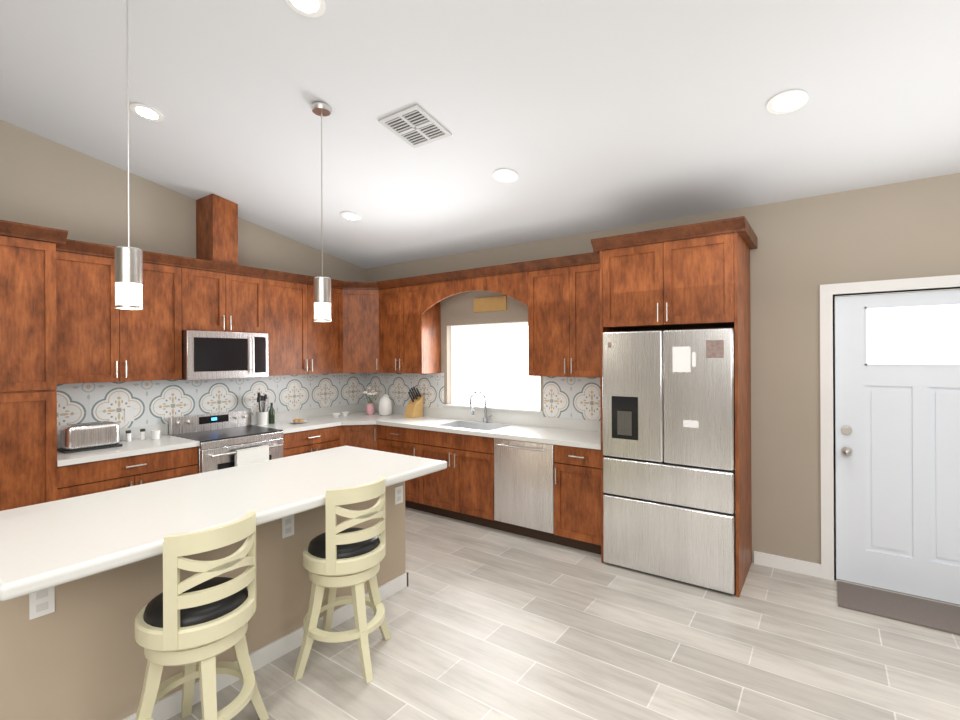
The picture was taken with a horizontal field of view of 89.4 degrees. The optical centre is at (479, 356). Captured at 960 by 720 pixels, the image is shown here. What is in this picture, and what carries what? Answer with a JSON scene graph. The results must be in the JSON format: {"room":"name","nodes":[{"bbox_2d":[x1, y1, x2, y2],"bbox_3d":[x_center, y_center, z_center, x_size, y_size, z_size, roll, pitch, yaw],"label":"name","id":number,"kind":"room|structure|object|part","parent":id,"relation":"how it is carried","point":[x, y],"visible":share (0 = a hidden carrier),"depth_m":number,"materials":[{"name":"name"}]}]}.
{"room":"kitchen","nodes":[
{"label":"kitchen","id":0,"kind":"room"},
{"bbox_2d":[0,120,364,280],"bbox_3d":[-3.786,-0.463,3.330,0.150,4.205,7.900,0,0,36],"label":"wall","id":1,"kind":"structure","parent":0,"point":[75,194],"depth_m":4.11,"materials":[{"name":"paint"}]},
{"bbox_2d":[60,238,191,385],"bbox_3d":[-3.004,-0.329,4.009,0.321,1.070,0.985,0,0,36],"label":"upper cabinet","id":2,"kind":"object","parent":1,"relation":"attached to","point":[76,346],"depth_m":3.85,"materials":[{"name":"brown wood"}]},
{"bbox_2d":[180,256,255,332],"bbox_3d":[-2.531,-0.548,4.672,0.321,0.638,0.765,0,0,36],"label":"upper cabinet","id":3,"kind":"object","parent":1,"relation":"attached to","point":[213,297],"depth_m":4.52,"materials":[{"name":"brown wood"}]},
{"bbox_2d":[175,330,268,379],"bbox_3d":[-2.473,-0.008,4.633,0.433,0.435,0.757,0,0,36],"label":"microwave","id":4,"kind":"object","parent":3,"relation":"attached to","point":[206,355],"visible":0.98,"depth_m":4.47,"materials":[{"name":"silver metal"}]},
{"bbox_3d":[-2.320,-0.013,4.539,0.002,0.350,0.672,0,0,36],"label":"glass","id":5,"kind":"part","parent":4,"relation":"part of","materials":[{"name":"black glass"}]},
{"bbox_3d":[-2.194,-0.009,4.684,0.039,0.340,0.018,0,0,36],"label":"handle","id":6,"kind":"part","parent":4,"relation":"part of","materials":[{"name":"silver metal"}]},
{"bbox_2d":[196,194,239,265],"bbox_3d":[-2.532,-1.185,4.671,0.326,0.636,0.235,0,0,36],"label":"cover","id":7,"kind":"object","parent":1,"relation":"attached to","point":[216,216],"depth_m":4.57,"materials":[{"name":"brown wood"}]},
{"bbox_2d":[120,402,363,441],"bbox_3d":[-2.454,0.668,5.031,0.018,0.100,3.282,0,0,36],"label":"backsplash","id":8,"kind":"structure","parent":1,"relation":"attached to","point":[281,415],"depth_m":5.44,"materials":[{"name":"white tile"}]},
{"bbox_2d":[256,268,339,377],"bbox_3d":[-2.011,-0.334,5.367,0.356,1.070,1.086,0,0,36],"label":"upper cabinet","id":9,"kind":"object","parent":1,"relation":"attached to","point":[299,346],"depth_m":5.19,"materials":[{"name":"brown wood"}]},
{"bbox_2d":[0,0,959,268],"bbox_3d":[-0.399,-1.878,0.900,8.500,1.502,7.900,0,0,36],"label":"ceiling","id":10,"kind":"structure","parent":0,"point":[582,116],"depth_m":2.88,"materials":[{"name":"paint"}]},
{"bbox_2d":[114,0,142,309],"bbox_3d":[-1.599,-0.980,2.205,0.120,1.529,0.120,0,0,36],"label":"pendant light","id":11,"kind":"object","parent":10,"relation":"hanging from","point":[128,275],"visible":1,"depth_m":2.17,"materials":[{"name":"silver metal"}]},
{"bbox_3d":[-1.596,-0.277,2.205,0.100,0.102,0.100,0,0,36],"label":"glass","id":12,"kind":"part","parent":11,"relation":"part of","materials":[{"name":"white glass"}]},
{"bbox_2d":[130,103,163,121],"bbox_3d":[-2.256,-1.650,3.286,0.194,0.010,0.194,0,-10,36],"label":"recessed light","id":13,"kind":"object","parent":10,"relation":"in","point":[144,111],"visible":0.96,"depth_m":3.28,"materials":[{"name":"white paint"}]},
{"bbox_2d":[285,0,325,17],"bbox_3d":[-0.817,-1.657,2.256,0.194,0.010,0.194,0,-10,36],"label":"recessed light","id":14,"kind":"object","parent":10,"relation":"in","point":[312,8],"visible":1,"depth_m":2.29,"materials":[{"name":"white paint"}]},
{"bbox_2d":[311,102,330,321],"bbox_3d":[-0.994,-0.892,3.051,0.120,1.347,0.120,0,0,36],"label":"pendant light","id":15,"kind":"object","parent":10,"relation":"hanging from","point":[322,298],"visible":1,"depth_m":3.02,"materials":[{"name":"silver metal"}]},
{"bbox_3d":[-0.990,-0.281,3.051,0.100,0.102,0.100,0,0,36],"label":"glass","id":16,"kind":"part","parent":15,"relation":"part of","materials":[{"name":"white glass"}]},
{"bbox_2d":[341,212,360,220],"bbox_3d":[-1.247,-1.352,4.693,0.194,0.010,0.194,0,-10,36],"label":"recessed light","id":17,"kind":"object","parent":10,"relation":"in","point":[352,216],"visible":0.98,"depth_m":4.69,"materials":[{"name":"white paint"}]},
{"bbox_2d":[378,104,451,147],"bbox_3d":[-0.422,-1.491,3.167,0.340,0.011,0.340,0,-10,36],"label":"ceiling vent","id":18,"kind":"object","parent":10,"relation":"in","point":[415,126],"visible":1,"depth_m":3.16,"materials":[{"name":"grey metal"}]},
{"bbox_2d":[493,169,517,182],"bbox_3d":[0.192,-1.360,3.662,0.194,0.010,0.194,0,-10,36],"label":"recessed light","id":19,"kind":"object","parent":10,"relation":"in","point":[505,175],"visible":0.98,"depth_m":3.66,"materials":[{"name":"white paint"}]},
{"bbox_2d":[766,89,808,113],"bbox_3d":[1.655,-1.368,2.614,0.194,0.010,0.194,0,-10,36],"label":"recessed light","id":20,"kind":"object","parent":10,"relation":"in","point":[788,101],"visible":1,"depth_m":2.61,"materials":[{"name":"white paint"}]},
{"bbox_2d":[167,507,959,719],"bbox_3d":[-0.380,1.682,0.900,8.500,0.120,7.900,0,0,36],"label":"floor","id":21,"kind":"structure","parent":0,"point":[485,623],"depth_m":2.65,"materials":[{"name":"beige tile"}]},
{"bbox_2d":[0,220,59,510],"bbox_3d":[-3.383,0.388,3.213,0.626,2.500,0.754,0,0,36],"label":"tall cabinet","id":22,"kind":"object","parent":21,"relation":"on","point":[29,254],"depth_m":3.23,"materials":[{"name":"brown wood"}]},
{"bbox_2d":[60,446,197,499],"bbox_3d":[-2.897,1.198,3.903,0.606,0.875,0.928,0,0,36],"label":"base cabinet","id":23,"kind":"object","parent":21,"relation":"on","point":[87,478],"depth_m":3.68,"materials":[{"name":"brown wood"}]},
{"bbox_2d":[60,434,199,465],"bbox_3d":[-2.889,0.740,3.895,0.631,0.040,0.928,0,0,36],"label":"countertop","id":24,"kind":"structure","parent":23,"relation":"on","point":[135,446],"depth_m":3.78,"materials":[{"name":"white stone"}]},
{"bbox_2d":[57,421,122,453],"bbox_3d":[-3.038,0.622,3.783,0.200,0.196,0.360,0,0,36],"label":"toaster","id":25,"kind":"object","parent":24,"relation":"on","point":[80,437],"visible":1,"depth_m":3.71,"materials":[{"name":"silver metal"}]},
{"bbox_2d":[125,430,130,441],"bbox_3d":[-2.968,0.673,4.095,0.041,0.092,0.041,0,0,21],"label":"spice jar","id":26,"kind":"object","parent":24,"relation":"on","point":[128,435],"depth_m":4.08,"materials":[{"name":"white ceramic"}]},
{"bbox_2d":[140,429,145,439],"bbox_3d":[-2.907,0.673,4.181,0.041,0.092,0.041,0,0,21],"label":"spice jar","id":27,"kind":"object","parent":24,"relation":"on","point":[142,431],"depth_m":4.16,"materials":[{"name":"white ceramic"}]},
{"bbox_2d":[151,430,160,438],"bbox_3d":[-2.820,0.681,4.216,0.072,0.075,0.072,0,0,36],"label":"cup","id":28,"kind":"object","parent":24,"relation":"on","point":[155,434],"visible":1,"depth_m":4.19,"materials":[{"name":"white ceramic"}]},
{"bbox_2d":[135,511,268,719],"bbox_3d":[-1.165,1.144,2.006,0.539,0.962,0.539,0,0,33],"label":"stool","id":29,"kind":"object","parent":21,"relation":"on","point":[203,616],"visible":1,"depth_m":1.87,"materials":[{"name":"beige paint"}]},
{"bbox_2d":[143,576,248,630],"bbox_3d":[-1.165,1.000,2.006,0.372,0.058,0.372,0,0,33],"label":"cushion","id":30,"kind":"object","parent":29,"relation":"on","point":[199,618],"depth_m":1.88,"materials":[{"name":"black leather"}]},
{"bbox_2d":[0,482,407,719],"bbox_3d":[-1.406,1.192,2.694,0.613,0.870,2.228,0,0,36],"label":"kitchen island","id":31,"kind":"object","parent":21,"relation":"on","point":[81,582],"depth_m":2.06,"materials":[{"name":"paint"}]},
{"bbox_3d":[-1.369,1.580,2.743,0.613,0.095,2.108,0,0,36],"label":"skirting","id":32,"kind":"part","parent":31,"relation":"part of","materials":[{"name":"white paint"}]},
{"bbox_2d":[0,446,446,605],"bbox_3d":[-1.258,0.728,2.649,1.036,0.052,2.150,0,0,36],"label":"island countertop","id":33,"kind":"structure","parent":31,"relation":"on","point":[52,545],"depth_m":2.22,"materials":[{"name":"white stone"}]},
{"bbox_2d":[168,410,282,473],"bbox_3d":[-2.346,1.093,4.549,0.719,1.071,0.758,0,0,36],"label":"range","id":34,"kind":"object","parent":21,"relation":"on","point":[228,439],"visible":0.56,"depth_m":4.45,"materials":[{"name":"silver metal"}]},
{"bbox_2d":[171,425,282,442],"bbox_3d":[-2.357,0.722,4.556,0.563,0.014,0.752,0,0,36],"label":"cooktop","id":35,"kind":"object","parent":34,"relation":"in","point":[227,433],"depth_m":4.50,"materials":[{"name":"black glass"}]},
{"bbox_3d":[-2.351,0.925,4.552,0.578,0.695,0.498,0,0,36],"label":"glass","id":36,"kind":"part","parent":34,"relation":"part of","materials":[{"name":"black glass"}]},
{"bbox_2d":[234,445,269,473],"bbox_3d":[-2.053,0.979,4.375,0.039,0.304,0.300,0,0,36],"label":"towel","id":37,"kind":"object","parent":34,"relation":"hanging from","point":[260,453],"depth_m":4.35,"materials":[{"name":"fabric"}]},
{"bbox_2d":[281,426,335,456],"bbox_3d":[-1.949,1.193,5.197,0.641,0.875,0.749,0,0,36],"label":"base cabinet","id":38,"kind":"object","parent":21,"relation":"on","point":[295,442],"depth_m":4.97,"materials":[{"name":"brown wood"}]},
{"bbox_2d":[252,418,339,433],"bbox_3d":[-1.971,0.736,5.178,0.631,0.040,0.695,0,0,36],"label":"countertop","id":39,"kind":"structure","parent":38,"relation":"on","point":[311,422],"depth_m":5.09,"materials":[{"name":"white stone"}]},
{"bbox_2d":[256,392,267,425],"bbox_3d":[-2.259,0.545,5.032,0.113,0.341,0.108,0,0,36],"label":"utensil crock","id":40,"kind":"object","parent":39,"relation":"on","point":[262,417],"visible":1,"depth_m":5.00,"materials":[{"name":"white ceramic"}]},
{"bbox_2d":[269,403,274,423],"bbox_3d":[-2.217,0.606,5.162,0.060,0.220,0.058,0,0,36],"label":"oil bottle","id":41,"kind":"object","parent":39,"relation":"on","point":[271,415],"visible":1,"depth_m":5.14,"materials":[{"name":"green glass"}]},
{"bbox_2d":[288,419,307,423],"bbox_3d":[-1.949,0.692,5.192,0.210,0.045,0.210,0,0,36],"label":"plate","id":42,"kind":"object","parent":39,"relation":"on","point":[296,421],"visible":1,"depth_m":5.17,"materials":[{"name":"white ceramic"}]},
{"bbox_2d":[293,477,390,682],"bbox_3d":[-0.729,1.142,2.619,0.433,0.962,0.433,0,0,6],"label":"stool","id":43,"kind":"object","parent":21,"relation":"on","point":[335,556],"visible":1,"depth_m":2.47,"materials":[{"name":"beige paint"}]},
{"bbox_2d":[308,527,379,560],"bbox_3d":[-0.732,0.998,2.621,0.372,0.058,0.372,0,0,41],"label":"cushion","id":44,"kind":"object","parent":43,"relation":"on","point":[317,550],"depth_m":2.49,"materials":[{"name":"black leather"}]},
{"bbox_2d":[336,422,379,450],"bbox_3d":[-1.395,1.190,5.714,0.940,0.875,0.940,0,0,36],"label":"base cabinet","id":45,"kind":"object","parent":21,"relation":"on","point":[354,436],"depth_m":5.33,"materials":[{"name":"brown wood"}]},
{"bbox_2d":[376,422,435,510],"bbox_3d":[-0.714,1.187,5.410,0.724,0.875,0.642,0,0,36],"label":"base cabinet","id":46,"kind":"object","parent":21,"relation":"on","point":[405,440],"depth_m":5.09,"materials":[{"name":"brown wood"}]},
{"bbox_2d":[320,410,463,429],"bbox_3d":[-1.094,0.731,5.527,1.651,0.040,0.893,0,0,36],"label":"countertop","id":47,"kind":"structure","parent":46,"relation":"on","point":[358,417],"depth_m":5.37,"materials":[{"name":"white stone"}]},
{"bbox_2d":[332,412,343,417],"bbox_3d":[-1.671,0.688,5.632,0.102,0.050,0.102,0,0,24],"label":"bowl","id":48,"kind":"object","parent":47,"relation":"on","point":[337,415],"depth_m":5.62,"materials":[{"name":"white ceramic"}]},
{"bbox_2d":[362,386,377,414],"bbox_3d":[-1.345,0.542,5.909,0.185,0.338,0.178,0,0,36],"label":"flower vase","id":49,"kind":"object","parent":47,"relation":"on","point":[370,408],"visible":1,"depth_m":5.88,"materials":[{"name":"pink ceramic"}]},
{"bbox_2d":[378,394,391,415],"bbox_3d":[-1.140,0.584,5.842,0.164,0.252,0.164,0,0,36],"label":"canister","id":50,"kind":"object","parent":47,"relation":"on","point":[385,406],"visible":1,"depth_m":5.78,"materials":[{"name":"white ceramic"}]},
{"bbox_2d":[404,387,422,417],"bbox_3d":[-0.773,0.531,5.659,0.130,0.353,0.190,0,0,36],"label":"knife block","id":51,"kind":"object","parent":47,"relation":"on","point":[414,407],"visible":1,"depth_m":5.63,"materials":[{"name":"brown wood"}]},
{"bbox_2d":[424,442,515,529],"bbox_3d":[-0.100,1.271,4.994,0.993,0.700,0.606,0,0,36],"label":"base cabinet","id":52,"kind":"object","parent":21,"relation":"on","point":[464,490],"depth_m":4.69,"materials":[{"name":"brown wood"}]},
{"bbox_2d":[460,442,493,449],"bbox_3d":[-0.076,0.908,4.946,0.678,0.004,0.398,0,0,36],"label":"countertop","id":53,"kind":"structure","parent":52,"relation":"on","point":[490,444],"depth_m":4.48,"materials":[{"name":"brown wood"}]},
{"bbox_2d":[469,390,492,422],"bbox_3d":[0.013,0.534,5.095,0.162,0.342,0.217,0,0,36],"label":"faucet","id":54,"kind":"object","parent":53,"relation":"on","point":[486,413],"depth_m":5.16,"materials":[{"name":"silver metal"}]},
{"bbox_2d":[494,438,554,533],"bbox_3d":[0.528,1.131,4.495,0.604,0.763,0.631,0,0,36],"label":"dishwasher","id":55,"kind":"object","parent":52,"relation":"in","point":[523,483],"visible":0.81,"depth_m":4.26,"materials":[{"name":"grey metal"}]},
{"bbox_3d":[0.357,0.803,4.259,0.475,0.017,0.049,0,0,36],"label":"handle","id":56,"kind":"part","parent":55,"relation":"part of","materials":[{"name":"silver metal"}]},
{"bbox_2d":[552,446,603,561],"bbox_3d":[0.980,1.178,4.220,0.441,0.875,0.606,0,0,36],"label":"base cabinet","id":57,"kind":"object","parent":21,"relation":"on","point":[578,474],"depth_m":3.98,"materials":[{"name":"brown wood"}]},
{"bbox_2d":[480,426,602,449],"bbox_3d":[0.678,0.722,4.419,1.160,0.040,0.631,0,0,36],"label":"countertop","id":58,"kind":"structure","parent":57,"relation":"on","point":[586,439],"depth_m":4.32,"materials":[{"name":"white stone"}]},
{"bbox_2d":[602,328,735,593],"bbox_3d":[1.511,0.706,3.763,0.910,1.788,0.676,0,0,36],"label":"fridge","id":59,"kind":"object","parent":21,"relation":"on","point":[669,453],"visible":0.94,"depth_m":3.46,"materials":[{"name":"silver metal"}]},
{"bbox_2d":[607,340,723,357],"bbox_3d":[1.311,-0.047,3.493,0.805,0.120,0.002,0,0,36],"label":"photo","id":60,"kind":"object","parent":59,"relation":"attached to","point":[615,348],"depth_m":3.48},
{"bbox_2d":[837,581,959,634],"bbox_3d":[2.796,1.599,3.010,0.930,0.011,0.410,0,0,36],"label":"door mat","id":61,"kind":"object","parent":21,"relation":"on","point":[939,616],"visible":0.89,"depth_m":3.08,"materials":[{"name":"grey fabric"}]},
{"bbox_2d":[365,173,959,577],"bbox_3d":[1.864,0.183,4.045,8.200,2.855,0.164,0,0,36],"label":"wall","id":62,"kind":"structure","parent":0,"point":[805,250],"depth_m":3.62,"materials":[{"name":"paint"}]},
{"bbox_2d":[340,281,379,373],"bbox_3d":[-1.434,-0.337,5.906,0.665,1.070,0.665,0,0,36],"label":"upper cabinet","id":63,"kind":"object","parent":62,"relation":"attached to","point":[359,300],"depth_m":5.72,"materials":[{"name":"brown wood"}]},
{"bbox_2d":[380,278,403,373],"bbox_3d":[-0.975,-0.340,5.767,0.447,1.070,0.357,0,0,36],"label":"upper cabinet","id":64,"kind":"object","parent":62,"relation":"attached to","point":[391,291],"depth_m":5.63,"materials":[{"name":"brown wood"}]},
{"bbox_2d":[404,275,443,373],"bbox_3d":[-0.713,-0.341,5.602,0.406,1.070,0.321,0,0,36],"label":"upper cabinet","id":65,"kind":"object","parent":62,"relation":"attached to","point":[423,295],"depth_m":5.43,"materials":[{"name":"brown wood"}]},
{"bbox_2d":[364,402,602,449],"bbox_3d":[-0.231,0.737,5.135,3.471,0.339,0.525,0,0,36],"label":"backsplash","id":66,"kind":"structure","parent":62,"relation":"attached to","point":[466,433],"depth_m":4.92,"materials":[{"name":"white stone"}]},
{"bbox_2d":[474,296,506,312],"bbox_3d":[0.106,-0.556,5.202,0.420,0.150,0.016,0,0,36],"label":"sign","id":67,"kind":"object","parent":62,"relation":"attached to","point":[498,303],"visible":0.93,"depth_m":5.19,"materials":[{"name":"brown wood"}]},
{"bbox_2d":[450,404,539,410],"bbox_3d":[0.136,0.558,5.245,1.204,0.012,0.075,0,0,36],"label":"window sill","id":68,"kind":"structure","parent":62,"relation":"attached to","point":[495,407],"depth_m":5.21,"materials":[{"name":"white paint"}]},
{"bbox_2d":[451,322,539,409],"bbox_3d":[0.169,0.107,5.294,1.202,0.911,0.055,0,0,36],"label":"window","id":69,"kind":"structure","parent":62,"relation":"in","point":[490,361],"depth_m":5.29,"materials":[{"name":"white glass"}]},
{"bbox_2d":[524,250,627,377],"bbox_3d":[0.889,-0.349,4.454,0.848,1.070,0.321,0,0,36],"label":"upper cabinet","id":70,"kind":"object","parent":62,"relation":"attached to","point":[562,294],"depth_m":4.35,"materials":[{"name":"brown wood"}]},
{"bbox_2d":[600,218,750,330],"bbox_3d":[1.522,-0.570,3.788,0.919,0.685,0.666,0,0,36],"label":"upper cabinet","id":71,"kind":"object","parent":62,"relation":"attached to","point":[692,276],"depth_m":3.48,"materials":[{"name":"brown wood"}]},
{"bbox_3d":[-0.874,-0.845,3.399,4.501,0.110,4.086,0,0,36],"label":"crown","id":72,"kind":"part","parent":71,"relation":"part of","materials":[{"name":"brown wood"}]},
{"bbox_2d":[820,275,959,580],"bbox_3d":[2.956,0.543,3.261,1.089,2.123,0.168,0,0,36],"label":"door frame","id":73,"kind":"structure","parent":62,"relation":"attached to","point":[828,292],"depth_m":3.48,"materials":[{"name":"white paint"}]},
{"bbox_2d":[835,289,959,604],"bbox_3d":[2.917,0.586,3.208,0.909,2.026,0.141,0,0,36],"label":"door","id":74,"kind":"structure","parent":62,"relation":"in","point":[897,478],"depth_m":3.30,"materials":[{"name":"paint"}]},
{"bbox_3d":[2.584,0.602,3.416,0.064,0.214,0.092,0,0,36],"label":"knob","id":75,"kind":"part","parent":74,"relation":"part of","materials":[{"name":"silver metal"}]},
{"bbox_2d":[864,302,959,365],"bbox_3d":[2.928,-0.140,3.227,0.579,0.410,0.013,0,0,36],"label":"window frame","id":76,"kind":"structure","parent":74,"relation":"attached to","point":[865,313],"depth_m":3.29,"materials":[{"name":"paint"}]},
{"bbox_2d":[867,304,959,363],"bbox_3d":[2.930,-0.140,3.230,0.555,0.386,0.003,0,0,36],"label":"glass lite","id":77,"kind":"object","parent":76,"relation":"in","point":[916,335],"visible":1,"depth_m":3.25,"materials":[{"name":"white glass"}]}
]}

